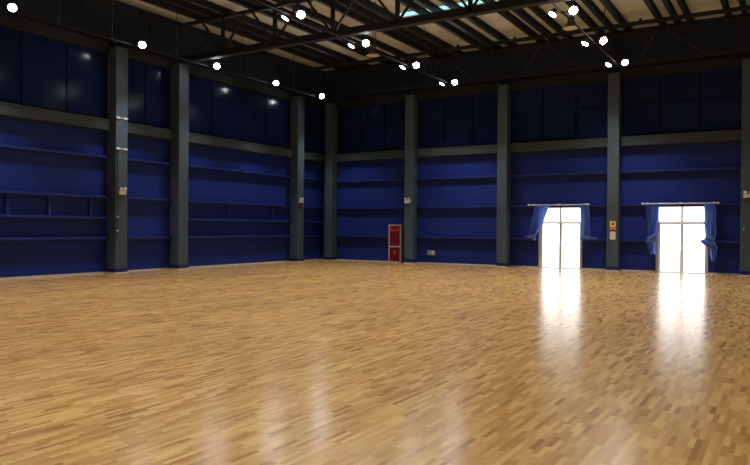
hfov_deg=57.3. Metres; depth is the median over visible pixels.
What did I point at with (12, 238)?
trim
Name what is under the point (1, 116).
trim
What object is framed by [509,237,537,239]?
trim
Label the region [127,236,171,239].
trim
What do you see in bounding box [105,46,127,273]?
column
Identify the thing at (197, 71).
beam
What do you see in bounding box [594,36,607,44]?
floodlight
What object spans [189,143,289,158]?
trim
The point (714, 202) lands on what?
curtain rod
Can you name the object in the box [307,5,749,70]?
beam
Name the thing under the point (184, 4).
roof beam
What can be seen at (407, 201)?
emergency light
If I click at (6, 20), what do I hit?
beam
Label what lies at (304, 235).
trim
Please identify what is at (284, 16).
floodlight
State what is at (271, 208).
trim
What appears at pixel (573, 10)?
floodlight
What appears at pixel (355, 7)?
rafter
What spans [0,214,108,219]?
trim
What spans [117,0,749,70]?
ceiling
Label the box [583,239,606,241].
trim
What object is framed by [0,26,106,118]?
window
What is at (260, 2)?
rail
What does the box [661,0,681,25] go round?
beam
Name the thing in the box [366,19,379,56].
lamp
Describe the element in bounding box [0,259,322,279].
baseboard
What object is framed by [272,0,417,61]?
roof beam
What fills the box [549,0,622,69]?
rail
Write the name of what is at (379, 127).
window
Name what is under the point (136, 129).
beam
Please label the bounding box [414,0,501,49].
rafter
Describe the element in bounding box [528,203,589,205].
curtain rod
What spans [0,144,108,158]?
trim
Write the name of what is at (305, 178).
trim
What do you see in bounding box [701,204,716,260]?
curtain
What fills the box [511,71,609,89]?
beam
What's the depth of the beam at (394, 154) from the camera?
36.19 m
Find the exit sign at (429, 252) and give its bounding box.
[427,250,434,254]
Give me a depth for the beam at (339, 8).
29.36 m
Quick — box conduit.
[116,161,118,238]
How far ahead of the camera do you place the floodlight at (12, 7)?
21.16 m
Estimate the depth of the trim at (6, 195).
22.65 m
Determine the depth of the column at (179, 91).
28.52 m
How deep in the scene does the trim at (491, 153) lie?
33.80 m
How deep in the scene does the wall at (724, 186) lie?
32.02 m
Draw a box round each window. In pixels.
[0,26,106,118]
[128,59,170,128]
[189,75,289,148]
[304,105,322,153]
[337,102,404,152]
[400,0,495,16]
[418,92,497,147]
[511,81,607,142]
[621,67,741,135]
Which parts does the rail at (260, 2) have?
hanger rod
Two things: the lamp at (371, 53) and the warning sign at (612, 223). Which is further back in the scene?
the warning sign at (612, 223)
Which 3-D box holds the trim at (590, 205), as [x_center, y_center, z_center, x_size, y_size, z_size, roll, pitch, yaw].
[8.299,-1.193,31.201,4.540,0.120,0.190,1,0,31]
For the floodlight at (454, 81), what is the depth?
31.50 m
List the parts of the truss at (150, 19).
post, post, post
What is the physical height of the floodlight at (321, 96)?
0.299 m
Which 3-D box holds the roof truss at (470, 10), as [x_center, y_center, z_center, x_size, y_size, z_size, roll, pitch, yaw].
[5.001,-7.670,20.546,30.455,1.630,0.280,1,0,31]
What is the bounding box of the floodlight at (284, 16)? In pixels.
[281,12,292,20]
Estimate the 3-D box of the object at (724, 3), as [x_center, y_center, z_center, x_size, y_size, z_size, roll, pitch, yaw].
[4.916,-8.568,12.269,0.180,0.259,35.970,1,0,31]
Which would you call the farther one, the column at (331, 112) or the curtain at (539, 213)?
the column at (331, 112)
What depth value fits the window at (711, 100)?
28.53 m
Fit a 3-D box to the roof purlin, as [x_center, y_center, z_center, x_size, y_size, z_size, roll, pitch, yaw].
[5.403,-8.563,11.973,0.180,0.259,35.970,1,0,31]
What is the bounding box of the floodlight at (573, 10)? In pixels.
[563,5,577,15]
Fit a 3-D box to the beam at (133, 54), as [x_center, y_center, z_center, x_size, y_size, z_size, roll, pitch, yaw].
[-9.102,-6.973,27.463,0.188,0.400,2.470,1,0,31]
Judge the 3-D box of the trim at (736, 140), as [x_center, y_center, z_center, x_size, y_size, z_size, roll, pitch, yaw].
[12.672,-3.669,28.607,4.620,0.069,0.070,1,0,31]
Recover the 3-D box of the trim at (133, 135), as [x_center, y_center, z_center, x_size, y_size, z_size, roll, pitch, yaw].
[-9.202,-3.819,27.532,0.070,0.069,2.550,1,0,31]
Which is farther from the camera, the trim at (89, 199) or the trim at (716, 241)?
the trim at (716, 241)
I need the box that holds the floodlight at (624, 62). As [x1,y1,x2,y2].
[617,59,628,65]
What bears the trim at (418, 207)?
attached to the wall at (724, 186)
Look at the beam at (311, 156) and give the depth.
36.89 m
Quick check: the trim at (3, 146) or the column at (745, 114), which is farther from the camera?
the column at (745, 114)
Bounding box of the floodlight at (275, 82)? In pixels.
[271,80,278,85]
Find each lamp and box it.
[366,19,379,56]
[562,0,577,29]
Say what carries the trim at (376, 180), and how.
attached to the wall at (724, 186)
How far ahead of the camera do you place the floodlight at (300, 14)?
21.65 m
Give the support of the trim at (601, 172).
attached to the wall at (724, 186)
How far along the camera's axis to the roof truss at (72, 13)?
28.06 m
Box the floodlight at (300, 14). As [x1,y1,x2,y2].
[293,10,305,19]
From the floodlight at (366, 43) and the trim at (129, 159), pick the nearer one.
the floodlight at (366, 43)
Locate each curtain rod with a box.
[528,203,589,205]
[641,201,718,204]
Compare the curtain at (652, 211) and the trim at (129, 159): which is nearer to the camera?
the trim at (129, 159)
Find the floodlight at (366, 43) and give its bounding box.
[359,39,369,46]
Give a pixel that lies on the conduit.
(117, 216)
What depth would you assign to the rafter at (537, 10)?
27.94 m
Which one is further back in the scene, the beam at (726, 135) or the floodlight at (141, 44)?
the beam at (726, 135)
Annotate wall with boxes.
[0,76,323,277]
[323,14,740,273]
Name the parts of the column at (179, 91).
skirting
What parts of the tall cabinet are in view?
door, door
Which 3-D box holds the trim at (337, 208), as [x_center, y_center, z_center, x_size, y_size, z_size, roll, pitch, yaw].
[-0.195,-1.290,36.363,4.480,0.120,0.190,1,0,31]
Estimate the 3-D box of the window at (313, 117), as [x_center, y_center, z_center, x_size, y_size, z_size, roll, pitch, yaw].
[-3.511,-5.562,36.882,0.050,2.450,2.330,1,0,31]
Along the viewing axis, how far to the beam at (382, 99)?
36.22 m
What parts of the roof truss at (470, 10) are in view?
post, post, post, post, post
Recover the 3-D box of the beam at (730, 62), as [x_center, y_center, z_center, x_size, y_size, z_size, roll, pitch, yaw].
[12.648,-6.824,28.508,4.550,0.400,0.188,1,0,31]
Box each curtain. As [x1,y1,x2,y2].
[524,206,548,240]
[580,205,597,240]
[645,205,658,253]
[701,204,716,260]
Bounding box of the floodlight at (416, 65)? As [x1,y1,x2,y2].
[409,62,419,68]
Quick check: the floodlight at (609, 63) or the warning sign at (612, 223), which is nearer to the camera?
the floodlight at (609, 63)
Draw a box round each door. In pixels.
[538,207,581,268]
[655,206,707,273]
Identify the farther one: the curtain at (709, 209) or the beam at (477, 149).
the beam at (477, 149)
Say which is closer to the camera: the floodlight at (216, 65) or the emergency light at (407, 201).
the floodlight at (216, 65)
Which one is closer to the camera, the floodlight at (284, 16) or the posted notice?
the floodlight at (284, 16)
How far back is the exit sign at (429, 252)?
34.60 m
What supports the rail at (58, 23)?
hanging from the ceiling
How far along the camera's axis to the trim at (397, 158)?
36.40 m
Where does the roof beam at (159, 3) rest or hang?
on the roof truss at (470, 10)
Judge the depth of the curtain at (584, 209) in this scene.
30.37 m
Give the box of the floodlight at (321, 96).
[317,93,324,98]
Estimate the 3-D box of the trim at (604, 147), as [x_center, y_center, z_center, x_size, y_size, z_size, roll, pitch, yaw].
[8.348,-3.718,31.235,4.540,0.069,0.070,1,0,31]
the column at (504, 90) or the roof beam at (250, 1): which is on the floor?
the column at (504, 90)
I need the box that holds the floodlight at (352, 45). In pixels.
[348,41,357,48]
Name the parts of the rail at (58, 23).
hanger rod, hanger rod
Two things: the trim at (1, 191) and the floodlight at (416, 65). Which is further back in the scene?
the floodlight at (416, 65)
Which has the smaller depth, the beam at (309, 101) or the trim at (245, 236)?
the trim at (245, 236)
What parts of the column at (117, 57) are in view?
skirting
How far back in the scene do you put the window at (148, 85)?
27.67 m
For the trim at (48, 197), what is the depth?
23.94 m
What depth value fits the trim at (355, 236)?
36.60 m
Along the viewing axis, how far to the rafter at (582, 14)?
27.57 m
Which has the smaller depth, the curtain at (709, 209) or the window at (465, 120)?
the curtain at (709, 209)
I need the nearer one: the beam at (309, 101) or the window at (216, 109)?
the window at (216, 109)
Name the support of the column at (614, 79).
on the floor
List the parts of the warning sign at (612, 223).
panel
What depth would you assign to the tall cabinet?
35.42 m
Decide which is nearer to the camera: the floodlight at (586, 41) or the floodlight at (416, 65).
the floodlight at (586, 41)
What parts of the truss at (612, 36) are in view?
post, post, brace rod, brace rod, post, brace rod, brace rod, post, brace rod, brace rod, post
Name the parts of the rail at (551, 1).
hanger rod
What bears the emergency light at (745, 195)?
attached to the column at (745, 114)
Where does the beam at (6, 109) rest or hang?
attached to the wall at (29, 171)
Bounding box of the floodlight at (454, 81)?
[448,79,457,84]
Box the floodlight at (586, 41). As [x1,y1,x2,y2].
[581,38,593,45]
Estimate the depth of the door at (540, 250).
31.32 m
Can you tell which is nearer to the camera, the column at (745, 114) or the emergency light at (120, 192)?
the emergency light at (120, 192)
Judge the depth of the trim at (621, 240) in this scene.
29.47 m
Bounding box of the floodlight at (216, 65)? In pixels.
[211,62,220,69]
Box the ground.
[543,243,704,272]
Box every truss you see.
[16,0,322,95]
[179,0,568,63]
[316,16,749,97]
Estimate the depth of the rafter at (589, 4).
27.04 m
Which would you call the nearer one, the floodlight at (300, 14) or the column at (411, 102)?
the floodlight at (300, 14)
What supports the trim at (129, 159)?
attached to the wall at (29, 171)
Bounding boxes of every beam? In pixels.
[0,12,109,52]
[0,102,109,130]
[120,46,172,69]
[128,122,173,139]
[185,64,291,100]
[189,132,292,156]
[297,95,324,108]
[304,151,324,161]
[307,5,749,70]
[335,150,404,161]
[336,93,408,107]
[416,144,496,156]
[417,82,500,99]
[510,138,607,151]
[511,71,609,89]
[621,130,740,146]
[622,56,741,78]
[661,0,681,25]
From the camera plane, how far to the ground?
45.54 m
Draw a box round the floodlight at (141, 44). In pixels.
[137,41,146,48]
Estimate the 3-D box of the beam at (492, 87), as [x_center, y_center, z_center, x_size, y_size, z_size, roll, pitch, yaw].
[4.064,-6.921,33.725,4.400,0.400,0.188,1,0,31]
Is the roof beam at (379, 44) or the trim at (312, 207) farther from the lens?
the trim at (312, 207)
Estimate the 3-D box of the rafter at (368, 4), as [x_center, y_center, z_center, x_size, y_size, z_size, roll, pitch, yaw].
[-5.047,-8.681,18.324,0.180,0.259,35.970,1,0,31]
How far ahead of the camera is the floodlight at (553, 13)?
21.35 m
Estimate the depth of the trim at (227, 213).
31.54 m
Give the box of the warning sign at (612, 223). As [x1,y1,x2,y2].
[610,221,615,230]
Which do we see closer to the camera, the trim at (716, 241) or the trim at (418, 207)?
the trim at (716, 241)
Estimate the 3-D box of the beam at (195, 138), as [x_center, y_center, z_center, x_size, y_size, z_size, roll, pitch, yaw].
[-6.225,-4.065,32.193,0.248,0.400,7.350,1,0,31]
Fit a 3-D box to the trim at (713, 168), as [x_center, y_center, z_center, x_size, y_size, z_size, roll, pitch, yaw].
[12.633,-2.584,28.564,4.620,0.120,0.190,1,0,31]
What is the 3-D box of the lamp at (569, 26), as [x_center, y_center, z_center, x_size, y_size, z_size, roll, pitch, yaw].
[6.697,-7.745,23.494,0.544,1.505,0.544,1,0,31]
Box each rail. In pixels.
[0,0,331,100]
[253,0,457,87]
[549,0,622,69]
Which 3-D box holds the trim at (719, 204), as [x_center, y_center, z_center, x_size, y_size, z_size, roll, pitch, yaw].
[12.623,-1.144,28.573,4.620,0.120,0.190,1,0,31]
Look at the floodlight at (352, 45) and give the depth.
25.23 m
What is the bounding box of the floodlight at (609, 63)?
[605,60,615,66]
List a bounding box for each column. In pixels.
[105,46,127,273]
[169,63,188,269]
[289,96,303,261]
[323,103,337,260]
[403,94,417,263]
[495,84,510,266]
[605,72,621,271]
[739,58,749,276]
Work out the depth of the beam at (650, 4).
26.63 m
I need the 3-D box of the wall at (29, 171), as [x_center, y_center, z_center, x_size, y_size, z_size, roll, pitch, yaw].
[-12.228,-3.669,22.864,0.250,10.450,36.250,1,0,31]
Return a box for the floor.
[0,260,749,464]
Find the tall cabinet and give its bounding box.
[388,224,402,262]
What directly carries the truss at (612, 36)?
attached to the wall
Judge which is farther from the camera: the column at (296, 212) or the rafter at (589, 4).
the column at (296, 212)
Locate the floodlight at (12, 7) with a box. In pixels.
[6,2,17,12]
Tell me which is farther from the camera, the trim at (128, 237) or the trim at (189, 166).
the trim at (189, 166)
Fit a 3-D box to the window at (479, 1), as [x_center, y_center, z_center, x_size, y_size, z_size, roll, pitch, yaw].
[2.732,-8.825,26.924,4.400,0.001,0.450,1,0,31]
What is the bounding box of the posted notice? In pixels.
[610,232,615,239]
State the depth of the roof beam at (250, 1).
28.95 m
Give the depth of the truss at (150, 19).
27.78 m
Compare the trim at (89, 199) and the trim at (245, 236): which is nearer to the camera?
the trim at (89, 199)
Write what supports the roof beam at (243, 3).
on the roof truss at (470, 10)
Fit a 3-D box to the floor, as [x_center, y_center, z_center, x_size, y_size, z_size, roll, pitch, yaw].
[1.021,1.807,14.680,31.500,0.200,36.500,1,0,31]
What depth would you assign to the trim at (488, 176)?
33.75 m
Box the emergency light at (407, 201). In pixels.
[404,198,409,203]
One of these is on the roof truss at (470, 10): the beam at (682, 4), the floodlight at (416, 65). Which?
the beam at (682, 4)
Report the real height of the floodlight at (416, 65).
0.299 m
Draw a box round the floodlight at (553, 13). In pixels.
[548,8,561,17]
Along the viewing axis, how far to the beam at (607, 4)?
26.92 m
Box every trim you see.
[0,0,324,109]
[0,115,106,132]
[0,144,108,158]
[0,190,108,198]
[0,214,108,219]
[0,237,108,240]
[5,194,8,214]
[47,196,50,214]
[88,198,91,215]
[127,197,171,201]
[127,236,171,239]
[128,134,170,141]
[128,158,172,165]
[188,165,291,177]
[188,200,291,206]
[188,218,291,222]
[188,235,291,238]
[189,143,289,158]
[226,205,228,218]
[270,207,272,219]
[304,177,323,181]
[304,206,323,208]
[304,221,323,222]
[304,235,323,236]
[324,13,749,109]
[335,207,403,209]
[335,235,403,237]
[336,178,404,182]
[337,158,404,162]
[416,175,496,180]
[416,206,496,208]
[416,236,496,239]
[417,153,496,158]
[509,171,606,177]
[509,204,606,207]
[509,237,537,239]
[511,147,606,153]
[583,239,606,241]
[620,167,740,173]
[620,203,740,206]
[620,239,646,241]
[621,140,740,147]
[715,240,739,243]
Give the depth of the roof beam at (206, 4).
29.37 m
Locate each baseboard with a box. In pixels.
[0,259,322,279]
[337,259,738,274]
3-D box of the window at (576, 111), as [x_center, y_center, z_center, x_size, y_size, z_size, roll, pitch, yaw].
[8.361,-5.438,31.224,4.540,2.450,0.070,1,0,31]
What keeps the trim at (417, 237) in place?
attached to the wall at (724, 186)
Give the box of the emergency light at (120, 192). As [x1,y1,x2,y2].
[118,187,126,195]
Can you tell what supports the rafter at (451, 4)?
on the roof truss at (470, 10)
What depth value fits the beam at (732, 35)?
31.28 m
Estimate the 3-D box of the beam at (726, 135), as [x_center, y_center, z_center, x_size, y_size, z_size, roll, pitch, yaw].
[12.611,-3.904,28.502,4.550,0.400,0.248,1,0,31]
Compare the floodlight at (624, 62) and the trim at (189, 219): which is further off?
the trim at (189, 219)
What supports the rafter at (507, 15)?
on the roof truss at (470, 10)
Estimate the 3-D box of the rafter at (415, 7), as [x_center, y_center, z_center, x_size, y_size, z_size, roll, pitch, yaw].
[-3.868,-8.668,17.608,0.180,0.259,35.970,1,0,31]
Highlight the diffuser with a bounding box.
[563,26,576,29]
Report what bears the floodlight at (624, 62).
attached to the rail at (551, 1)
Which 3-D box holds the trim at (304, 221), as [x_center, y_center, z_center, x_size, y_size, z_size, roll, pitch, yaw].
[-3.487,-0.567,36.880,0.190,0.120,2.330,1,0,31]
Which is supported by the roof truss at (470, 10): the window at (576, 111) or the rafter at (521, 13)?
the rafter at (521, 13)
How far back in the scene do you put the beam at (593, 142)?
30.99 m
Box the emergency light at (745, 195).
[743,191,749,197]
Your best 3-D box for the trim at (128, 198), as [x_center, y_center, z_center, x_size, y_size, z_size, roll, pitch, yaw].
[-9.169,-1.334,27.517,0.190,0.120,2.550,1,0,31]
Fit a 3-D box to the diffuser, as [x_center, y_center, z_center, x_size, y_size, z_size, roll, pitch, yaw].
[6.691,-7.001,23.499,0.480,0.008,0.480,1,0,31]
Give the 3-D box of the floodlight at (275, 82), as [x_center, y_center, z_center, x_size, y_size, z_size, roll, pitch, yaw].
[-4.659,-6.981,32.034,0.413,0.299,0.298,1,0,31]
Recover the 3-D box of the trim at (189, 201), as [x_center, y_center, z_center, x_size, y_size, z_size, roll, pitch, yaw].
[-6.297,-1.345,32.243,0.190,0.120,7.430,1,0,31]
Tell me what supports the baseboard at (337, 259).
attached to the wall at (724, 186)
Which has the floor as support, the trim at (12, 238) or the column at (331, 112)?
the column at (331, 112)

